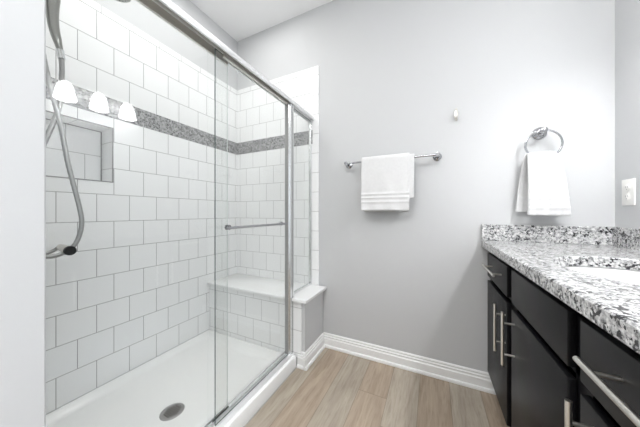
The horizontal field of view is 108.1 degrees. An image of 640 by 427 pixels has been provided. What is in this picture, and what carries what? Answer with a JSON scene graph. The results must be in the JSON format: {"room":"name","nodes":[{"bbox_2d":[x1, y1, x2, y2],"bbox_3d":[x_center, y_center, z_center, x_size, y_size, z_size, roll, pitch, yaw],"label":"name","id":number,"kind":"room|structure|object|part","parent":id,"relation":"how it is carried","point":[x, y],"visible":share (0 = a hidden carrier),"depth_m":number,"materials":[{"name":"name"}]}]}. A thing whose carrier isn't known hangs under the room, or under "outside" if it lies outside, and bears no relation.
{"room":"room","nodes":[
{"label":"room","id":0,"kind":"room"},
{"bbox_2d":[46,0,236,414],"bbox_3d":[-1.590,-0.307,0.999,0.268,2.768,3.012,0,0,26],"label":"wall","id":1,"kind":"structure","parent":0,"point":[134,289],"depth_m":1.50,"materials":[{"name":"white tile"}]},
{"bbox_2d":[46,120,100,180],"bbox_3d":[-1.440,-0.344,1.308,0.012,0.316,0.319,0,0,26],"label":"wall niche","id":2,"kind":"object","parent":1,"relation":"in","point":[84,145],"visible":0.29,"depth_m":1.35,"materials":[{"name":"white tile"}]},
{"bbox_2d":[46,118,101,180],"bbox_3d":[-1.432,-0.344,1.305,0.004,0.316,0.320,0,0,26],"label":"trim","id":3,"kind":"structure","parent":1,"relation":"attached to","point":[46,118],"depth_m":1.45,"materials":[{"name":"white tile"}]},
{"bbox_2d":[46,110,113,182],"bbox_3d":[-1.318,-0.344,1.250,0.004,0.330,0.333,0,0,26],"label":"trim","id":4,"kind":"structure","parent":1,"relation":"attached to","point":[46,110],"depth_m":1.36,"materials":[{"name":"white tile"}]},
{"bbox_2d":[46,77,236,154],"bbox_3d":[-1.206,-0.625,1.644,0.141,0.115,1.497,0,0,26],"label":"trim","id":5,"kind":"structure","parent":1,"relation":"attached to","point":[75,96],"depth_m":1.49,"materials":[{"name":"grey tile"}]},
{"bbox_2d":[80,0,236,94],"bbox_3d":[-1.206,-1.181,1.644,0.141,0.045,1.497,0,0,26],"label":"trim","id":6,"kind":"structure","parent":1,"relation":"on","point":[91,3],"depth_m":1.58,"materials":[{"name":"white tile"}]},
{"bbox_2d":[0,0,322,426],"bbox_3d":[-1.113,-0.307,0.763,1.075,2.768,3.004,0,0,26],"label":"wall","id":7,"kind":"structure","parent":0,"point":[22,22],"depth_m":0.50,"materials":[{"name":"grey paint"}]},
{"bbox_2d":[243,366,296,426],"bbox_3d":[-0.418,1.075,1.086,0.006,0.005,1.179,0,0,26],"label":"trim","id":8,"kind":"structure","parent":7,"relation":"attached to","point":[296,366],"depth_m":1.33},
{"bbox_2d":[294,302,301,356],"bbox_3d":[-0.180,0.819,1.644,0.113,0.397,0.008,0,0,26],"label":"trim","id":9,"kind":"structure","parent":7,"relation":"attached to","point":[297,306],"depth_m":1.63,"materials":[{"name":"white tile"}]},
{"bbox_2d":[297,352,304,369],"bbox_3d":[-0.131,1.024,1.609,0.056,0.106,0.027,0,0,26],"label":"baseboard","id":10,"kind":"structure","parent":7,"relation":"attached to","point":[300,357],"depth_m":1.61,"materials":[{"name":"white paint"}]},
{"bbox_2d":[292,284,325,303],"bbox_3d":[-0.097,0.607,1.752,0.168,0.021,0.337,0,0,26],"label":"stone ledge","id":11,"kind":"object","parent":7,"relation":"on","point":[304,296],"visible":0.73,"depth_m":1.71,"materials":[{"name":"white stone"}]},
{"bbox_2d":[303,333,324,370],"bbox_3d":[-0.036,1.024,1.724,0.027,0.106,0.317,0,0,26],"label":"baseboard","id":12,"kind":"structure","parent":7,"relation":"attached to","point":[318,346],"depth_m":1.70,"materials":[{"name":"white paint"}]},
{"bbox_2d":[190,0,332,41],"bbox_3d":[-0.360,-1.751,0.403,3.000,0.120,3.312,0,0,26],"label":"ceiling","id":13,"kind":"structure","parent":0,"point":[241,19],"depth_m":1.96,"materials":[{"name":"white paint"}]},
{"bbox_2d":[245,348,509,426],"bbox_3d":[-0.360,1.137,0.403,3.000,0.120,3.312,0,0,26],"label":"floor","id":14,"kind":"structure","parent":0,"point":[339,389],"depth_m":1.33,"materials":[{"name":"brown wood"}]},
{"bbox_2d":[46,330,295,426],"bbox_3d":[-0.816,1.037,1.279,0.878,0.080,1.177,0,0,26],"label":"shower pan","id":15,"kind":"object","parent":14,"relation":"on","point":[175,388],"visible":0.99,"depth_m":1.36,"materials":[{"name":"white plastic"}]},
{"bbox_2d":[136,0,314,426],"bbox_3d":[-0.396,0.098,1.252,0.092,1.798,1.497,0,0,26],"label":"shower enclosure","id":16,"kind":"object","parent":15,"relation":"on","point":[166,10],"visible":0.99,"depth_m":1.37,"materials":[{"name":"silver metal"}]},
{"bbox_3d":[-0.603,-0.752,0.890,0.010,0.019,0.623,0,0,26],"label":"hanger rail","id":17,"kind":"part","parent":16,"relation":"part of","materials":[{"name":"silver metal"}]},
{"bbox_3d":[-0.603,0.114,0.890,0.006,1.742,0.623,0,0,26],"label":"sliding door","id":18,"kind":"part","parent":16,"relation":"part of","materials":[{"name":"clear glass"}]},
{"bbox_3d":[-0.404,-0.781,1.255,0.076,0.040,1.496,0,0,26],"label":"header rail","id":19,"kind":"part","parent":16,"relation":"part of","materials":[{"name":"silver metal"}]},
{"bbox_3d":[-0.354,0.114,1.343,0.006,1.742,0.602,0,0,26],"label":"sliding door","id":20,"kind":"part","parent":16,"relation":"part of","materials":[{"name":"clear glass"}]},
{"bbox_3d":[-0.344,-0.753,1.362,0.012,0.017,0.552,0,0,26],"label":"hanger rail","id":21,"kind":"part","parent":16,"relation":"part of","materials":[{"name":"silver metal"}]},
{"bbox_3d":[-0.214,0.116,1.629,0.037,1.758,0.055,0,0,26],"label":"post","id":22,"kind":"part","parent":16,"relation":"part of","materials":[{"name":"grey metal"}]},
{"bbox_3d":[-0.143,-0.083,1.793,0.022,1.356,0.302,0,0,26],"label":"panel frame","id":23,"kind":"part","parent":16,"relation":"part of","materials":[{"name":"grey metal"}]},
{"bbox_2d":[207,273,304,352],"bbox_3d":[-0.536,0.837,1.963,0.786,0.481,0.339,0,0,26],"label":"shower bench","id":24,"kind":"object","parent":14,"relation":"on","point":[256,304],"visible":0.78,"depth_m":1.83,"materials":[{"name":"white tile"}]},
{"bbox_3d":[-0.536,0.607,1.963,0.786,0.021,0.339,0,0,26],"label":"seat","id":25,"kind":"part","parent":24,"relation":"part of","materials":[{"name":"white stone"}]},
{"bbox_2d":[481,253,639,426],"bbox_3d":[0.902,0.641,0.619,0.580,0.872,1.520,0,0,26],"label":"vanity cabinet","id":26,"kind":"object","parent":14,"relation":"on","point":[550,365],"visible":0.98,"depth_m":0.65,"materials":[{"name":"black wood"}]},
{"bbox_3d":[0.888,0.297,1.202,0.046,0.012,0.274,0,0,26],"label":"bar pull","id":27,"kind":"part","parent":26,"relation":"part of","materials":[{"name":"silver metal"}]},
{"bbox_3d":[0.817,0.526,1.058,0.046,0.216,0.012,0,0,26],"label":"bar pull","id":28,"kind":"part","parent":26,"relation":"part of","materials":[{"name":"silver metal"}]},
{"bbox_3d":[0.924,0.308,1.207,0.018,0.138,0.402,0,0,26],"label":"drawer","id":29,"kind":"part","parent":26,"relation":"part of","materials":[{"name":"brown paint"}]},
{"bbox_3d":[0.924,0.675,1.207,0.018,0.544,0.402,0,0,26],"label":"door","id":30,"kind":"part","parent":26,"relation":"part of","materials":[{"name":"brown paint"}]},
{"bbox_3d":[0.761,0.514,0.941,0.046,0.217,0.012,0,0,26],"label":"bar pull","id":31,"kind":"part","parent":26,"relation":"part of","materials":[{"name":"silver metal"}]},
{"bbox_3d":[0.711,0.675,0.766,0.018,0.544,0.448,0,0,26],"label":"door","id":32,"kind":"part","parent":26,"relation":"part of","materials":[{"name":"brown paint"}]},
{"bbox_2d":[481,224,639,353],"bbox_3d":[0.907,0.138,0.610,0.564,0.132,1.533,0,0,26],"label":"countertop","id":33,"kind":"structure","parent":26,"relation":"on","point":[541,253],"depth_m":0.85,"materials":[{"name":"stone"}]},
{"bbox_2d":[565,266,639,284],"bbox_3d":[0.939,0.280,0.640,0.447,0.150,0.554,0,0,26],"label":"sink","id":34,"kind":"object","parent":33,"relation":"in","point":[629,276],"visible":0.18,"depth_m":0.85,"materials":[{"name":"white ceramic"}]},
{"bbox_3d":[0.539,0.506,0.481,0.046,0.221,0.012,0,0,26],"label":"bar pull","id":35,"kind":"part","parent":26,"relation":"part of","materials":[{"name":"silver metal"}]},
{"bbox_3d":[0.477,0.675,0.284,0.018,0.544,0.517,0,0,26],"label":"door","id":36,"kind":"part","parent":26,"relation":"part of","materials":[{"name":"brown paint"}]},
{"bbox_3d":[0.443,0.291,0.283,0.046,0.012,0.380,0,0,26],"label":"bar pull","id":37,"kind":"part","parent":26,"relation":"part of","materials":[{"name":"silver metal"}]},
{"bbox_3d":[0.477,0.308,0.284,0.018,0.138,0.517,0,0,26],"label":"drawer","id":38,"kind":"part","parent":26,"relation":"part of","materials":[{"name":"brown paint"}]},
{"bbox_2d":[237,0,614,371],"bbox_3d":[0.327,-0.307,1.823,3.000,2.768,0.158,0,0,26],"label":"wall","id":39,"kind":"structure","parent":0,"point":[394,75],"depth_m":1.56,"materials":[{"name":"grey paint"}]},
{"bbox_2d":[237,68,311,94],"bbox_3d":[-0.439,-1.181,2.110,0.835,0.045,0.009,0,0,26],"label":"trim","id":40,"kind":"structure","parent":39,"relation":"attached to","point":[306,71],"depth_m":2.05,"materials":[{"name":"white tile"}]},
{"bbox_2d":[237,130,312,154],"bbox_3d":[-0.437,-0.625,2.109,0.839,0.115,0.009,0,0,26],"label":"trim","id":41,"kind":"structure","parent":39,"relation":"attached to","point":[300,138],"depth_m":2.11,"materials":[{"name":"grey tile"}]},
{"bbox_2d":[312,66,318,284],"bbox_3d":[-0.037,-0.303,1.915,0.059,1.800,0.009,0,0,26],"label":"trim","id":42,"kind":"structure","parent":39,"relation":"attached to","point":[315,70],"depth_m":1.91,"materials":[{"name":"white tile"}]},
{"bbox_2d":[344,152,441,168],"bbox_3d":[0.481,-0.365,1.622,0.660,0.052,0.084,0,0,26],"label":"towel rail","id":43,"kind":"object","parent":39,"relation":"attached to","point":[437,156],"visible":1,"depth_m":1.51,"materials":[{"name":"silver metal"}]},
{"bbox_3d":[0.207,-0.365,1.754,0.052,0.052,0.084,0,0,26],"label":"post","id":44,"kind":"part","parent":43,"relation":"part of","materials":[{"name":"silver metal"}]},
{"bbox_2d":[361,153,414,211],"bbox_3d":[0.460,-0.200,1.594,0.348,0.391,0.075,0,0,26],"label":"hand towel","id":45,"kind":"object","parent":43,"relation":"hanging from","point":[387,181],"visible":1,"depth_m":1.57,"materials":[{"name":"white fabric"}]},
{"bbox_3d":[0.754,-0.365,1.490,0.052,0.052,0.084,0,0,26],"label":"post","id":46,"kind":"part","parent":43,"relation":"part of","materials":[{"name":"silver metal"}]},
{"bbox_2d":[323,332,495,394],"bbox_3d":[0.549,1.024,1.621,1.169,0.106,0.027,0,0,26],"label":"baseboard","id":47,"kind":"structure","parent":39,"relation":"attached to","point":[453,373],"depth_m":1.57,"materials":[{"name":"white paint"}]},
{"bbox_2d":[454,108,457,120],"bbox_3d":[0.861,-0.623,1.464,0.023,0.080,0.037,0,0,26],"label":"robe hook","id":48,"kind":"object","parent":39,"relation":"attached to","point":[456,109],"visible":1,"depth_m":1.46,"materials":[{"name":"silver metal"}]},
{"bbox_2d":[524,127,563,152],"bbox_3d":[1.216,-0.382,1.272,0.162,0.190,0.073,0,0,26],"label":"towel ring","id":49,"kind":"object","parent":39,"relation":"attached to","point":[541,132],"visible":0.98,"depth_m":1.27,"materials":[{"name":"silver metal"}]},
{"bbox_3d":[1.216,-0.444,1.272,0.066,0.066,0.073,0,0,26],"label":"post","id":50,"kind":"part","parent":49,"relation":"part of","materials":[{"name":"silver metal"}]},
{"bbox_2d":[516,151,570,214],"bbox_3d":[1.200,-0.156,1.254,0.211,0.342,0.077,0,0,26],"label":"hand towel","id":51,"kind":"object","parent":49,"relation":"hanging from","point":[542,187],"visible":1,"depth_m":1.23,"materials":[{"name":"white fabric"}]},
{"bbox_2d":[481,224,611,244],"bbox_3d":[1.237,0.119,1.290,0.563,0.094,0.021,0,0,26],"label":"backsplash","id":52,"kind":"structure","parent":39,"relation":"attached to","point":[593,235],"depth_m":1.27,"materials":[{"name":"stone"}]},
{"bbox_2d":[615,0,639,228],"bbox_3d":[0.894,-0.307,-0.204,0.120,2.768,3.012,0,0,26],"label":"wall","id":53,"kind":"structure","parent":0,"point":[627,12],"depth_m":1.10,"materials":[{"name":"grey paint"}]},
{"bbox_2d":[612,227,639,249],"bbox_3d":[1.147,0.119,0.482,0.021,0.094,1.512,0,0,26],"label":"backsplash","id":54,"kind":"structure","parent":53,"relation":"attached to","point":[624,237],"depth_m":1.08,"materials":[{"name":"stone"}]},
{"bbox_2d":[622,178,635,205],"bbox_3d":[1.450,-0.095,1.093,0.009,0.124,0.080,0,0,26],"label":"wall outlet","id":55,"kind":"object","parent":53,"relation":"attached to","point":[628,185],"visible":1,"depth_m":1.08,"materials":[{"name":"white plastic"}]},
{"bbox_2d":[624,184,629,190],"bbox_3d":[1.448,-0.117,1.095,0.003,0.033,0.033,0,0,26],"label":"receptacle","id":56,"kind":"object","parent":55,"relation":"attached to","point":[626,186],"depth_m":1.09,"materials":[{"name":"white plastic"}]},
{"bbox_2d":[624,194,629,200],"bbox_3d":[1.448,-0.073,1.095,0.003,0.033,0.033,0,0,26],"label":"receptacle","id":57,"kind":"object","parent":55,"relation":"attached to","point":[626,196],"depth_m":1.09,"materials":[{"name":"white plastic"}]},
{"bbox_3d":[-1.076,-0.063,0.745,0.877,2.280,0.008,0,0,26],"label":"shower","id":58,"kind":"object","parent":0,"visible":0},
{"bbox_2d":[46,244,76,254],"bbox_3d":[-1.090,0.162,0.870,0.200,0.170,0.205,0,0,26],"label":"shower valve","id":59,"kind":"object","parent":58,"relation":"attached to","point":[66,249],"visible":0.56,"depth_m":0.91,"materials":[{"name":"silver metal"}]},
{"bbox_3d":[-1.088,0.152,0.922,0.021,0.035,0.083,0,0,23],"label":"handle stem","id":60,"kind":"part","parent":59,"relation":"part of","materials":[{"name":"metal"}]},
{"bbox_3d":[-1.024,0.147,0.933,0.115,0.035,0.034,0,0,30],"label":"lever","id":61,"kind":"part","parent":59,"relation":"part of","materials":[{"name":"silver metal"}]},
{"bbox_2d":[46,0,130,258],"bbox_3d":[-0.993,-0.461,0.930,0.108,1.268,0.397,0,0,26],"label":"shower","id":62,"kind":"object","parent":58,"relation":"attached to","point":[52,6],"visible":0.64,"depth_m":0.88,"materials":[{"name":"silver metal"}]}
]}

